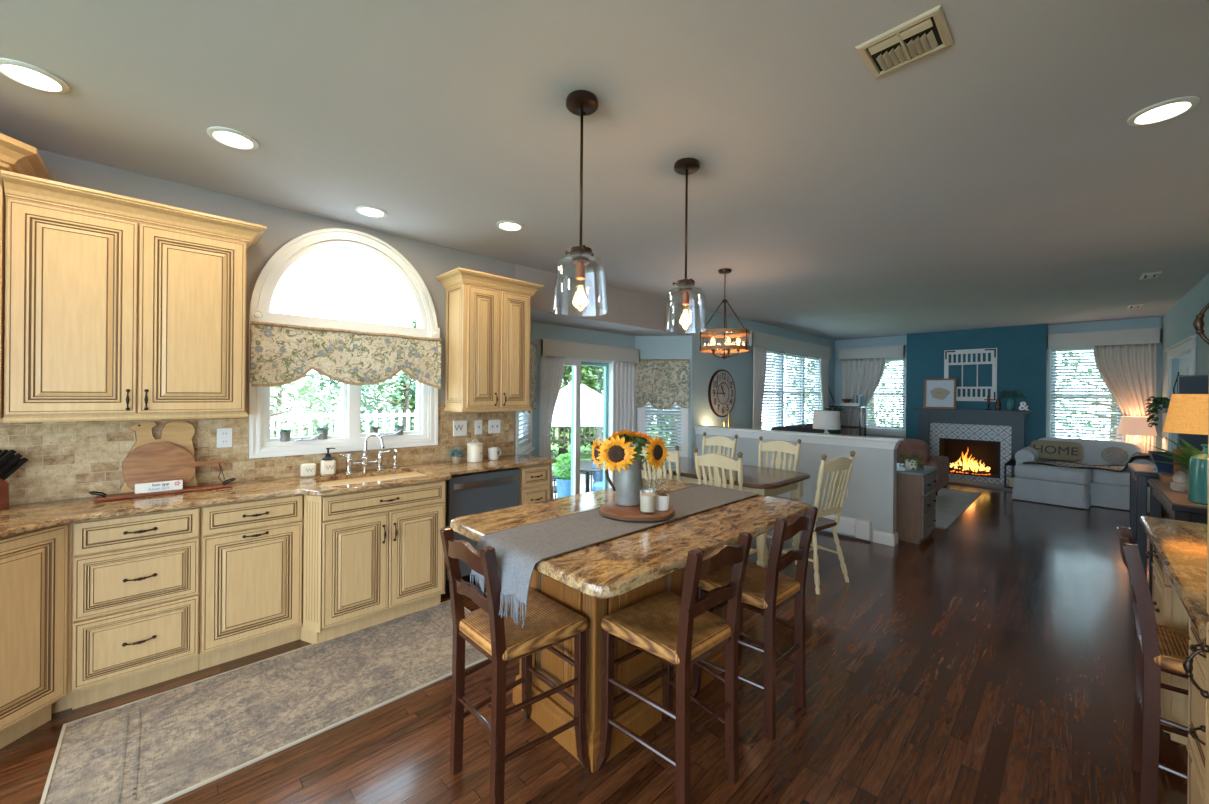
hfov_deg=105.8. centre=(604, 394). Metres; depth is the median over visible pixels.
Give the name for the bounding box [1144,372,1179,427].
plant
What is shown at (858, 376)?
curtain
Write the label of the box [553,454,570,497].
planter
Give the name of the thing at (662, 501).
cup
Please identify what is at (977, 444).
fireplace
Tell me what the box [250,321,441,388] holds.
window valance
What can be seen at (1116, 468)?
throw blanket
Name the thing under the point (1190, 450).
leafy houseplant
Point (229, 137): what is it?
recessed light
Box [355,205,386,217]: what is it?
recessed light
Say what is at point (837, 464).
dining chair
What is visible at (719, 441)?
dining chair
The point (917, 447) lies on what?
cushion
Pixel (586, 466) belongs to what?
patio table
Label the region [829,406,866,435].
corner shelf
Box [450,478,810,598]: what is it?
island countertop
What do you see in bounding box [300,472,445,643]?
base cabinet
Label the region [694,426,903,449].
trim
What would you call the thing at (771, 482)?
dining table
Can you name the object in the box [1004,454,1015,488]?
lantern
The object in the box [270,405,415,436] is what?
fence
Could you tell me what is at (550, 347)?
board
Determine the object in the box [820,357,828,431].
panel
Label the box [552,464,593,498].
patio
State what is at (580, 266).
socket
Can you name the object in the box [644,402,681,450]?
window blind
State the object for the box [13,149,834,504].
wall
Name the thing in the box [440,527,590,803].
counter stool
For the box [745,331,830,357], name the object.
board
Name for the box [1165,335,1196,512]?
door
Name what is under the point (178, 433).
cutting board
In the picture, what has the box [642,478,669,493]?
dried flowers
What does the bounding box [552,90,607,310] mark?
pendant light
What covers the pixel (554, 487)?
patio chair
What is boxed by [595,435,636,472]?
sunflower
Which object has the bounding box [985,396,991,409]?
candlestick
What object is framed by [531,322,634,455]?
wall
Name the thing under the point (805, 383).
tree
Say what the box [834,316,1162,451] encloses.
wall
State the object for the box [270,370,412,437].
tree
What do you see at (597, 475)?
cushion
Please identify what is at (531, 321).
wall
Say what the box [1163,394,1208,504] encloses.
table lamp
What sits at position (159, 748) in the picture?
runner rug
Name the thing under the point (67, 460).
backsplash
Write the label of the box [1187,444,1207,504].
lamp base
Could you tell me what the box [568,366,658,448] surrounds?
tree
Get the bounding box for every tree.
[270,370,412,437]
[270,377,341,437]
[296,371,415,433]
[388,315,416,431]
[551,365,602,456]
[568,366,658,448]
[581,366,775,446]
[651,403,677,445]
[769,356,902,426]
[1055,351,1116,440]
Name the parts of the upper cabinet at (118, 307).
door, light rail, handle, crown moulding, handle, door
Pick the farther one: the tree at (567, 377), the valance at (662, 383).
the tree at (567, 377)
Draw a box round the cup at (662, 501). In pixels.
[656,490,669,510]
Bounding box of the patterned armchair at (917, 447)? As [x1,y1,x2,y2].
[885,437,948,495]
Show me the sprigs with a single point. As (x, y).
(638, 449)
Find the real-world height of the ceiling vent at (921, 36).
0.014 m
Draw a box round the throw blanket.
[1023,452,1149,471]
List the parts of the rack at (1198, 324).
handle, handle, door, door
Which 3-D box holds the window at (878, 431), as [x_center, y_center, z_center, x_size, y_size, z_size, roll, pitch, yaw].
[5.575,0.004,9.097,0.170,1.602,0.880,1,0,-44]
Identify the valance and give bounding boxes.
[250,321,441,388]
[522,342,536,412]
[636,359,688,408]
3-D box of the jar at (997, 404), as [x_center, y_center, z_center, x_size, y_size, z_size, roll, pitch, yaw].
[6.544,0.173,7.601,0.080,0.180,0.079,1,0,-44]
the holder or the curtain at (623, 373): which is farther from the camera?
the curtain at (623, 373)
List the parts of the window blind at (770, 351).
head rail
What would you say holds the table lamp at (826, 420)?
on the side table
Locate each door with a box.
[539,355,611,495]
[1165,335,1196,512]
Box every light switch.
[475,420,481,433]
[488,419,499,433]
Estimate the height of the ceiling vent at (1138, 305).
0.014 m
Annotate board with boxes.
[120,420,197,492]
[122,442,224,490]
[536,338,639,362]
[599,501,674,521]
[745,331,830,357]
[837,345,905,359]
[1047,327,1161,348]
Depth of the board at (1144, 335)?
6.85 m
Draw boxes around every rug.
[40,600,487,803]
[934,488,980,529]
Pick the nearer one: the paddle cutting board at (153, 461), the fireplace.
the paddle cutting board at (153, 461)
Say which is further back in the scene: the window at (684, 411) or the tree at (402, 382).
the tree at (402, 382)
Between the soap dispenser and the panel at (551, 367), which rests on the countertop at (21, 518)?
the soap dispenser
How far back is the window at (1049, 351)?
7.37 m
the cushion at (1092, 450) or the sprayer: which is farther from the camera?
the cushion at (1092, 450)
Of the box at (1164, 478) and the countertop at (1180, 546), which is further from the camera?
the box at (1164, 478)
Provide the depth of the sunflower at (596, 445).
2.13 m
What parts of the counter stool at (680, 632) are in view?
leg, seat, leg, seat frame, leg, leg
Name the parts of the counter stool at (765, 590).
leg, leg, seat, seat frame, leg, leg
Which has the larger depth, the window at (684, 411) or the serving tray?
the window at (684, 411)
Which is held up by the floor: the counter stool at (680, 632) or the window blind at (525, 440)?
the counter stool at (680, 632)
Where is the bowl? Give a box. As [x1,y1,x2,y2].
[842,399,851,402]
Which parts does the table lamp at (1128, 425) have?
lamp shade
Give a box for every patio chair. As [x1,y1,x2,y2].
[551,453,555,498]
[552,472,561,492]
[580,460,592,488]
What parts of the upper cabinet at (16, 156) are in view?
crown moulding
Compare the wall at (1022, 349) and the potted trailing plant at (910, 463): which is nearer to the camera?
the potted trailing plant at (910, 463)
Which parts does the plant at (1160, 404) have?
pot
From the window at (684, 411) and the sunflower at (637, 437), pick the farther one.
the window at (684, 411)
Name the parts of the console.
leg, leg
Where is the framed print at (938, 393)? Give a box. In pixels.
[923,378,956,408]
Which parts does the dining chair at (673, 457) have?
post, crest rail, post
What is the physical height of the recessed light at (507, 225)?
0.011 m
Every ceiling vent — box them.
[855,5,953,77]
[1127,304,1142,308]
[1140,271,1161,279]
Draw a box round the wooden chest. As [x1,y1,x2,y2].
[896,463,936,543]
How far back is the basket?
3.77 m
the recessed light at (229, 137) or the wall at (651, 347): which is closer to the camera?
the recessed light at (229, 137)
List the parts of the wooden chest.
drawer, drawer, drawer, drawer, drawer, drawer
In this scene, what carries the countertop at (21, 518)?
on the base cabinet at (373, 557)
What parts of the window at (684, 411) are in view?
frame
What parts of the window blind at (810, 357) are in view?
head rail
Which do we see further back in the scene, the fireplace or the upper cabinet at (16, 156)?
the fireplace
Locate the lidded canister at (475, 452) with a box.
[467,439,483,461]
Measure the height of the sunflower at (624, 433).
0.246 m
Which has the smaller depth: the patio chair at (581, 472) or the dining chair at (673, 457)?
the dining chair at (673, 457)
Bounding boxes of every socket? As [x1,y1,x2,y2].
[576,262,584,279]
[682,291,688,304]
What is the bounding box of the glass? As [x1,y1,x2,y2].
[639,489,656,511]
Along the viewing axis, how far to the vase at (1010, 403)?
7.46 m
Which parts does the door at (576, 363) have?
sliding panel, fixed panel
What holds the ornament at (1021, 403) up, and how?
on the fireplace
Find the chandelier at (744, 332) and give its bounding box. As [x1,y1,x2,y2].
[699,268,749,358]
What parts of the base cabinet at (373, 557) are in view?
door, drawer, handle, handle, handle, door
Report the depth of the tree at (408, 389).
9.79 m
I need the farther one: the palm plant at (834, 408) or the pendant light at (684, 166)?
the palm plant at (834, 408)
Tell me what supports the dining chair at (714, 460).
on the floor
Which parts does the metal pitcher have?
handle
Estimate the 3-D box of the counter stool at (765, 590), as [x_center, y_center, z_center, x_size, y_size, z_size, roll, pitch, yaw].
[0.715,1.005,2.190,0.438,0.961,0.458,1,0,-43]
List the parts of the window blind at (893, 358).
rail, head rail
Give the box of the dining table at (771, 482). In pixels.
[641,457,809,567]
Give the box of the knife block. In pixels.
[0,449,27,510]
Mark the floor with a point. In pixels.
(989, 658)
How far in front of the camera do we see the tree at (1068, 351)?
9.72 m
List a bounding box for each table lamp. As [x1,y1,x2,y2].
[813,411,840,433]
[1117,416,1156,450]
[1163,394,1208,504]
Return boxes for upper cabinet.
[0,133,50,417]
[1,170,266,422]
[437,267,543,412]
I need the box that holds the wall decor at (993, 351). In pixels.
[944,348,996,400]
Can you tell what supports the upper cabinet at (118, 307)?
attached to the wall at (429, 260)
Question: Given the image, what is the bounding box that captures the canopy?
[551,384,603,426]
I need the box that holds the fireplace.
[912,408,1031,490]
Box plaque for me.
[453,420,466,435]
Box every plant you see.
[826,405,844,434]
[899,454,924,469]
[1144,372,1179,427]
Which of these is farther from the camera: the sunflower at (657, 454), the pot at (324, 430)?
the pot at (324, 430)
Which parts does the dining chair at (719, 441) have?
post, crest rail, post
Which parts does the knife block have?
knife handle, knife handle, knife handle, knife handle, knife handle, knife handle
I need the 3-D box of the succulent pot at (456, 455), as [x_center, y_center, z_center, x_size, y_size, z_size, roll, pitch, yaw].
[-1.180,0.479,3.639,0.130,0.138,0.129,1,0,-2]
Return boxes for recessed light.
[0,58,69,93]
[207,126,258,149]
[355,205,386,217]
[496,220,523,230]
[1127,96,1199,125]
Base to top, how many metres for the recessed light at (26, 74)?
0.011 m
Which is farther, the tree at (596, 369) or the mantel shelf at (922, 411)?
the tree at (596, 369)
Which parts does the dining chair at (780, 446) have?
post, crest rail, seat, post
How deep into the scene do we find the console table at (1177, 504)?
2.96 m
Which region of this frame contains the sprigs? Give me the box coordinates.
[630,444,644,459]
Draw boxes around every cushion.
[592,480,602,490]
[593,463,602,480]
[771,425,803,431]
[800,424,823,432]
[885,437,929,465]
[1014,460,1091,484]
[1038,437,1141,467]
[1092,467,1129,486]
[1101,447,1127,464]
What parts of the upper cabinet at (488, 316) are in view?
door, light rail, crown moulding, door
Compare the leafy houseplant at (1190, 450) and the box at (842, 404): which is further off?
the box at (842, 404)
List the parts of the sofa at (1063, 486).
arm, arm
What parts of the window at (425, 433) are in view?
crank handle, crank handle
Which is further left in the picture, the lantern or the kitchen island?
the kitchen island
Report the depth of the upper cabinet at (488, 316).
3.66 m
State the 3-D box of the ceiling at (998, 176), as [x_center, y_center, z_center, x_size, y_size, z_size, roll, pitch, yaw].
[2.558,-1.224,2.832,13.600,0.120,6.920,1,0,-44]
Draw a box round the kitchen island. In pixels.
[513,567,727,772]
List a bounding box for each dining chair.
[641,445,680,480]
[693,447,767,567]
[702,432,737,458]
[758,436,801,537]
[766,451,855,594]
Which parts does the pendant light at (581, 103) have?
lamp shade, rod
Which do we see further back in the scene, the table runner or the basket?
the basket
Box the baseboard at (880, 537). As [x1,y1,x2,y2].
[873,530,897,545]
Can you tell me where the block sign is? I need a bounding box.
[135,479,182,493]
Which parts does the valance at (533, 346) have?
panel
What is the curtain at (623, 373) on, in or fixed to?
hanging from the board at (550, 347)
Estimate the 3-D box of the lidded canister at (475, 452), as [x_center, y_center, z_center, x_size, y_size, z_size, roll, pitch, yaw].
[-1.059,0.459,3.738,0.130,0.182,0.135,1,0,-44]
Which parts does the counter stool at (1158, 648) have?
leg, leg, seat frame, seat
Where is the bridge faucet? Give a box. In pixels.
[338,433,389,473]
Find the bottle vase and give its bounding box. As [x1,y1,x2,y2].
[999,390,1024,409]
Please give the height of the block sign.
0.052 m
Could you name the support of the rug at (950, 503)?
on the floor
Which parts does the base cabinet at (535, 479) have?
drawer, drawer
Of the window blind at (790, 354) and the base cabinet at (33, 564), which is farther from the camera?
the window blind at (790, 354)
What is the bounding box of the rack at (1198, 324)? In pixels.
[1183,303,1208,803]
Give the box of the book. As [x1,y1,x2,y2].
[860,396,864,405]
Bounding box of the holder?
[300,463,315,477]
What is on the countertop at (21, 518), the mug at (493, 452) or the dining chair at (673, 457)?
the mug at (493, 452)
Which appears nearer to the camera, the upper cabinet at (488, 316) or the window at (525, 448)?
the upper cabinet at (488, 316)
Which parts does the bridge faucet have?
lever handle, valve post, gooseneck spout, valve post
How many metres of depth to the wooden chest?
4.63 m
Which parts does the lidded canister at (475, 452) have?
lid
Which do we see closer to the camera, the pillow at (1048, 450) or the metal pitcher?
the metal pitcher
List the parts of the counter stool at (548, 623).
leg, leg, seat frame, seat, leg, leg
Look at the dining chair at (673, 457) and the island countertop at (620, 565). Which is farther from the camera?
the dining chair at (673, 457)
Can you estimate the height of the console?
0.880 m
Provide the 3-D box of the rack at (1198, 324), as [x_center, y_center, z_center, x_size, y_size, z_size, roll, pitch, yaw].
[1.271,0.234,0.529,0.935,2.500,0.703,1,0,-44]
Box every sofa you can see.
[591,463,602,491]
[771,424,823,432]
[1012,437,1153,512]
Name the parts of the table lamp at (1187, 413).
lamp shade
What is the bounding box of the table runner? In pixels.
[470,484,758,627]
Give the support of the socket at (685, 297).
attached to the pendant light at (684, 166)
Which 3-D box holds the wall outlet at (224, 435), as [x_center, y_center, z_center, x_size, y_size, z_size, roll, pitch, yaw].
[-2.285,0.263,2.749,0.072,0.115,0.010,1,0,-44]
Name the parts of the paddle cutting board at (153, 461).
leather cord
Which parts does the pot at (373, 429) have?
pot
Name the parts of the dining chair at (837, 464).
leg, leg, leg, post, seat, rail, crest rail, leg, post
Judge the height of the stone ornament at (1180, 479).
0.135 m
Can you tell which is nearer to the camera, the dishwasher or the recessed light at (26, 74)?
the recessed light at (26, 74)
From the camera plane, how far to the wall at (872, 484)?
4.77 m
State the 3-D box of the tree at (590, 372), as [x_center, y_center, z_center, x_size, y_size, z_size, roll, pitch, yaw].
[2.384,-0.660,15.393,6.537,5.556,6.663,1,0,35]
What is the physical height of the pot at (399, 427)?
0.091 m
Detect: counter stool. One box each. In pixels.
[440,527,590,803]
[596,532,752,803]
[690,506,817,741]
[1116,526,1189,803]
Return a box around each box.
[840,403,859,405]
[1159,474,1172,482]
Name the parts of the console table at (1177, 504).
leg, leg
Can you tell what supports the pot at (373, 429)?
on the window at (425, 433)
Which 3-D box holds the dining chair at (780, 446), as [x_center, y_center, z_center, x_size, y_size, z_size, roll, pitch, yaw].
[1.611,0.966,4.495,0.524,1.049,0.443,1,0,-44]
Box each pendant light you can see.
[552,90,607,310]
[664,158,707,328]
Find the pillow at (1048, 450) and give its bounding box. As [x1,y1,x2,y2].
[1030,440,1081,461]
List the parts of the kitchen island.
raised panel, corner post, moulding, raised panel, raised panel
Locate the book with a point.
(862, 398)
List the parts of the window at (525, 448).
frame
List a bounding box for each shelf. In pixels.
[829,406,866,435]
[912,408,1031,414]
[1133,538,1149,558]
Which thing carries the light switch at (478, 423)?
attached to the wall at (429, 260)
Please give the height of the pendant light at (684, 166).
0.855 m
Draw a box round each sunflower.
[591,439,603,469]
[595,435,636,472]
[607,430,634,442]
[629,431,651,446]
[641,435,668,469]
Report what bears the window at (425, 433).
in the wall at (429, 260)
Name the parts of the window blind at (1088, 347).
head rail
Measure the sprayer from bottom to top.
0.140 m
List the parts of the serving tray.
handle, handle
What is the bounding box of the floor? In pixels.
[0,483,1187,803]
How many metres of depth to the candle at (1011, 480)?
7.31 m
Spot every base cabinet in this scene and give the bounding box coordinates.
[0,524,67,748]
[51,506,200,713]
[199,495,302,669]
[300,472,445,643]
[518,463,549,504]
[1146,548,1188,750]
[1187,617,1205,803]
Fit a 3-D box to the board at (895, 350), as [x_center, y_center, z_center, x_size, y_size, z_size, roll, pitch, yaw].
[5.342,-0.832,9.191,0.143,0.225,1.198,1,0,-44]
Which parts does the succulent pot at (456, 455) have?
pot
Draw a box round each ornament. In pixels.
[1019,402,1027,409]
[1170,471,1187,491]
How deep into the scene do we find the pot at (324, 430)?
3.13 m
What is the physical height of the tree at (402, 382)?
5.794 m
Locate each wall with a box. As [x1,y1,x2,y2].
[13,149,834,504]
[514,321,531,454]
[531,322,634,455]
[635,335,691,479]
[696,434,896,540]
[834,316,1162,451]
[906,324,1046,446]
[1161,273,1208,451]
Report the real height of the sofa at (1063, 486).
0.854 m
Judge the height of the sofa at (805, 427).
0.885 m
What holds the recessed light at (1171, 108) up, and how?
in the ceiling at (998, 176)
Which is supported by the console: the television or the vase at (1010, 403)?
the television
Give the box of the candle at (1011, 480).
[1009,477,1013,486]
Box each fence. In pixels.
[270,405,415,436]
[551,403,651,445]
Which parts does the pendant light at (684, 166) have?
lamp shade, rod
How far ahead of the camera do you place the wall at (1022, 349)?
7.78 m
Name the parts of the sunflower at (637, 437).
stem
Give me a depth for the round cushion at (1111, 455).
6.49 m
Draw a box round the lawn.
[270,423,668,463]
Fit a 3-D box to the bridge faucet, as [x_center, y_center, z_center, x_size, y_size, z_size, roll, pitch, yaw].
[-1.657,0.408,3.184,0.332,0.273,0.130,1,0,-44]
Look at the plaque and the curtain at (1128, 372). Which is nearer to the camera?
the plaque
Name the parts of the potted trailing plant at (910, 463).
pot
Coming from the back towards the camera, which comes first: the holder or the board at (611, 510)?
the holder
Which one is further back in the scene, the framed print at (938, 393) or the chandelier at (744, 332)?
the framed print at (938, 393)
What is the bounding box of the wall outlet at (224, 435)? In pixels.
[217,428,231,447]
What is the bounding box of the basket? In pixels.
[1148,451,1173,471]
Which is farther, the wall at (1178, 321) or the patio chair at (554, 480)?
the patio chair at (554, 480)
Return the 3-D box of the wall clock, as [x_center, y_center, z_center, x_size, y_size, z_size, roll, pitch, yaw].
[1.708,-0.012,6.614,0.690,0.690,0.040,1,0,-44]
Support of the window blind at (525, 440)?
attached to the window at (525, 448)
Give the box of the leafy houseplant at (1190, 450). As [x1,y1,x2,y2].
[1144,436,1201,469]
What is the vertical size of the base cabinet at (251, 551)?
0.885 m
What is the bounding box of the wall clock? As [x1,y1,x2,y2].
[708,370,735,416]
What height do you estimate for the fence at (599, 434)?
1.350 m
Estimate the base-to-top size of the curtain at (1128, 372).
2.230 m
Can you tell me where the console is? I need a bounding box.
[1128,463,1173,577]
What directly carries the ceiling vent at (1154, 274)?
in the ceiling at (998, 176)
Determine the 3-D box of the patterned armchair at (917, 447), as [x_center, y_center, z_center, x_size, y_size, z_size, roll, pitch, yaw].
[4.424,1.071,6.806,0.908,0.884,1.020,1,0,-44]
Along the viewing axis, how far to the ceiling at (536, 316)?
5.29 m
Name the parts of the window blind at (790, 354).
head rail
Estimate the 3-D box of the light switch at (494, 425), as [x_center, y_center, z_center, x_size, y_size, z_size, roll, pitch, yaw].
[-0.966,0.284,4.025,0.118,0.120,0.015,1,0,-44]
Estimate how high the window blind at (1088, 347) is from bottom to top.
1.550 m
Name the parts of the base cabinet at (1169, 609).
handle, handle, drawer, drawer, drawer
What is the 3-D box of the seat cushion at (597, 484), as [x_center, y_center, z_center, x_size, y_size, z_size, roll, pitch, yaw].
[0.389,1.607,7.844,1.200,0.180,0.600,1,0,-1]
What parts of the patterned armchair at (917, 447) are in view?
arm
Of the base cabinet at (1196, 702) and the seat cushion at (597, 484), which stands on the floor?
the base cabinet at (1196, 702)
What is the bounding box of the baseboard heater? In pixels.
[823,514,870,539]
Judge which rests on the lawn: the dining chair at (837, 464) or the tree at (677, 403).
the tree at (677, 403)
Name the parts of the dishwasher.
handle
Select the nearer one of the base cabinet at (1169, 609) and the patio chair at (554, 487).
the base cabinet at (1169, 609)
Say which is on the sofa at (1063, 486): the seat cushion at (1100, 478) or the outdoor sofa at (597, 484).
the seat cushion at (1100, 478)
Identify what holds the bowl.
on the box at (842, 404)
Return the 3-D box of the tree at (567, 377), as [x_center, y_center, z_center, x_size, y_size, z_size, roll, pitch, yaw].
[-1.452,-0.852,15.458,3.289,5.871,3.388,1,0,1]
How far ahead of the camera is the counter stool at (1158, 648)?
1.60 m
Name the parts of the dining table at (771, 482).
leg, leg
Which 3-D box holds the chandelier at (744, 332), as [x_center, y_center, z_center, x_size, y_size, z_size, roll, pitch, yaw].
[1.141,-0.759,4.328,0.468,0.835,0.475,1,0,-44]
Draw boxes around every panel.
[540,355,564,499]
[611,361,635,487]
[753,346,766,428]
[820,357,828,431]
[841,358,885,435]
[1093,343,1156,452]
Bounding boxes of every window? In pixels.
[249,228,439,458]
[515,410,534,454]
[637,403,688,456]
[764,348,821,425]
[863,353,906,435]
[1046,348,1125,441]
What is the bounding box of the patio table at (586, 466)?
[557,460,602,492]
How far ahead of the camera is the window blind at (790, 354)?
8.29 m
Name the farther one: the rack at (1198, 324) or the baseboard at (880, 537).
the baseboard at (880, 537)
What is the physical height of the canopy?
2.600 m
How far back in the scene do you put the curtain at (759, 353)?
7.20 m
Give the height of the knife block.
0.278 m
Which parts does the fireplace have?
black frame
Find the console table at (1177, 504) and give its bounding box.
[1148,478,1207,587]
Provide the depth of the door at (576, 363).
5.58 m
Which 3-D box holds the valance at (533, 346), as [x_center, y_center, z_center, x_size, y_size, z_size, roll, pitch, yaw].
[-0.774,-0.171,4.594,0.069,0.725,0.708,1,0,1]
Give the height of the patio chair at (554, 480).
0.974 m
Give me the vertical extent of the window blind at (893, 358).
1.420 m
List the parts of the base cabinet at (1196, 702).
drawer, handle, drawer, handle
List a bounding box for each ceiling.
[0,0,1208,340]
[531,310,683,335]
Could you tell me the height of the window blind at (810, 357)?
1.430 m
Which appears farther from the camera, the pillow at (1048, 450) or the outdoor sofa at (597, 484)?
the outdoor sofa at (597, 484)
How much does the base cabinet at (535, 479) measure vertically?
0.885 m
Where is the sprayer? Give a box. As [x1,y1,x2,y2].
[392,450,397,468]
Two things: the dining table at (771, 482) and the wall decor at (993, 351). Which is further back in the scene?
the wall decor at (993, 351)
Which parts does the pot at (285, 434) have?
pot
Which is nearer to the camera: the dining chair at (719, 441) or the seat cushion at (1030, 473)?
the dining chair at (719, 441)
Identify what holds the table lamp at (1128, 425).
on the lamp stand
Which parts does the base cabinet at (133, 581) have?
drawer, drawer, drawer, handle, handle, handle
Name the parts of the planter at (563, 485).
pot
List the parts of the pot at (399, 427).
pot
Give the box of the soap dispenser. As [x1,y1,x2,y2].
[320,448,335,475]
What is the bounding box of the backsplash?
[0,405,513,504]
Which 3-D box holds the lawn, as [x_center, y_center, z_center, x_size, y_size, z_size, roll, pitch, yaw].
[-7.651,2.165,16.489,40.000,0.280,25.700,1,0,-44]
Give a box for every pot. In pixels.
[277,428,292,441]
[315,426,330,439]
[369,425,380,436]
[393,424,404,434]
[449,446,463,463]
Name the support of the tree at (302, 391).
on the lawn
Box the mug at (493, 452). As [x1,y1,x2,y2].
[488,447,501,459]
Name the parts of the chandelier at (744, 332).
support rod, stem, chain, support rod, support rod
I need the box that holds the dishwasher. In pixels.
[442,467,519,594]
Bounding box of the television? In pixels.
[1177,375,1208,450]
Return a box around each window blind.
[519,411,528,445]
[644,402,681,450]
[762,348,784,428]
[784,352,805,425]
[805,355,821,423]
[866,357,904,430]
[1051,346,1121,440]
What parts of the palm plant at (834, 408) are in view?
pot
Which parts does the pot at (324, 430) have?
pot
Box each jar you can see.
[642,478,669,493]
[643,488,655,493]
[995,399,1000,409]
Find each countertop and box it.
[0,454,556,537]
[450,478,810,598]
[1140,516,1208,643]
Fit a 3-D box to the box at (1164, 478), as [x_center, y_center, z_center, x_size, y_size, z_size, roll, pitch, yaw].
[4.255,0.636,3.435,0.160,0.050,0.100,1,0,-44]
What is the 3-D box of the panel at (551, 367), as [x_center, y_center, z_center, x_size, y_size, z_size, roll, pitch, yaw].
[-0.588,0.503,5.187,0.356,1.870,0.081,1,0,-44]
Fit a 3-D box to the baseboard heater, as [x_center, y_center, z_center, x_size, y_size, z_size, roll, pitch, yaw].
[1.974,1.378,5.373,0.065,0.185,2.070,1,0,-44]
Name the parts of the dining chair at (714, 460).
post, crest rail, post, leg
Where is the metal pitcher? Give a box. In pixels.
[604,455,641,505]
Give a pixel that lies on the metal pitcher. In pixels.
(628, 482)
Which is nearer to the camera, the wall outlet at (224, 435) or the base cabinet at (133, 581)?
the base cabinet at (133, 581)
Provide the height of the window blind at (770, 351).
1.430 m
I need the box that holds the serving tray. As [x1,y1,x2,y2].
[88,478,235,501]
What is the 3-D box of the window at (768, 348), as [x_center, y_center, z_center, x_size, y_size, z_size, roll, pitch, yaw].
[3.432,-0.025,8.363,2.810,1.622,0.170,1,0,-44]
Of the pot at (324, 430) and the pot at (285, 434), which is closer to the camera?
the pot at (285, 434)

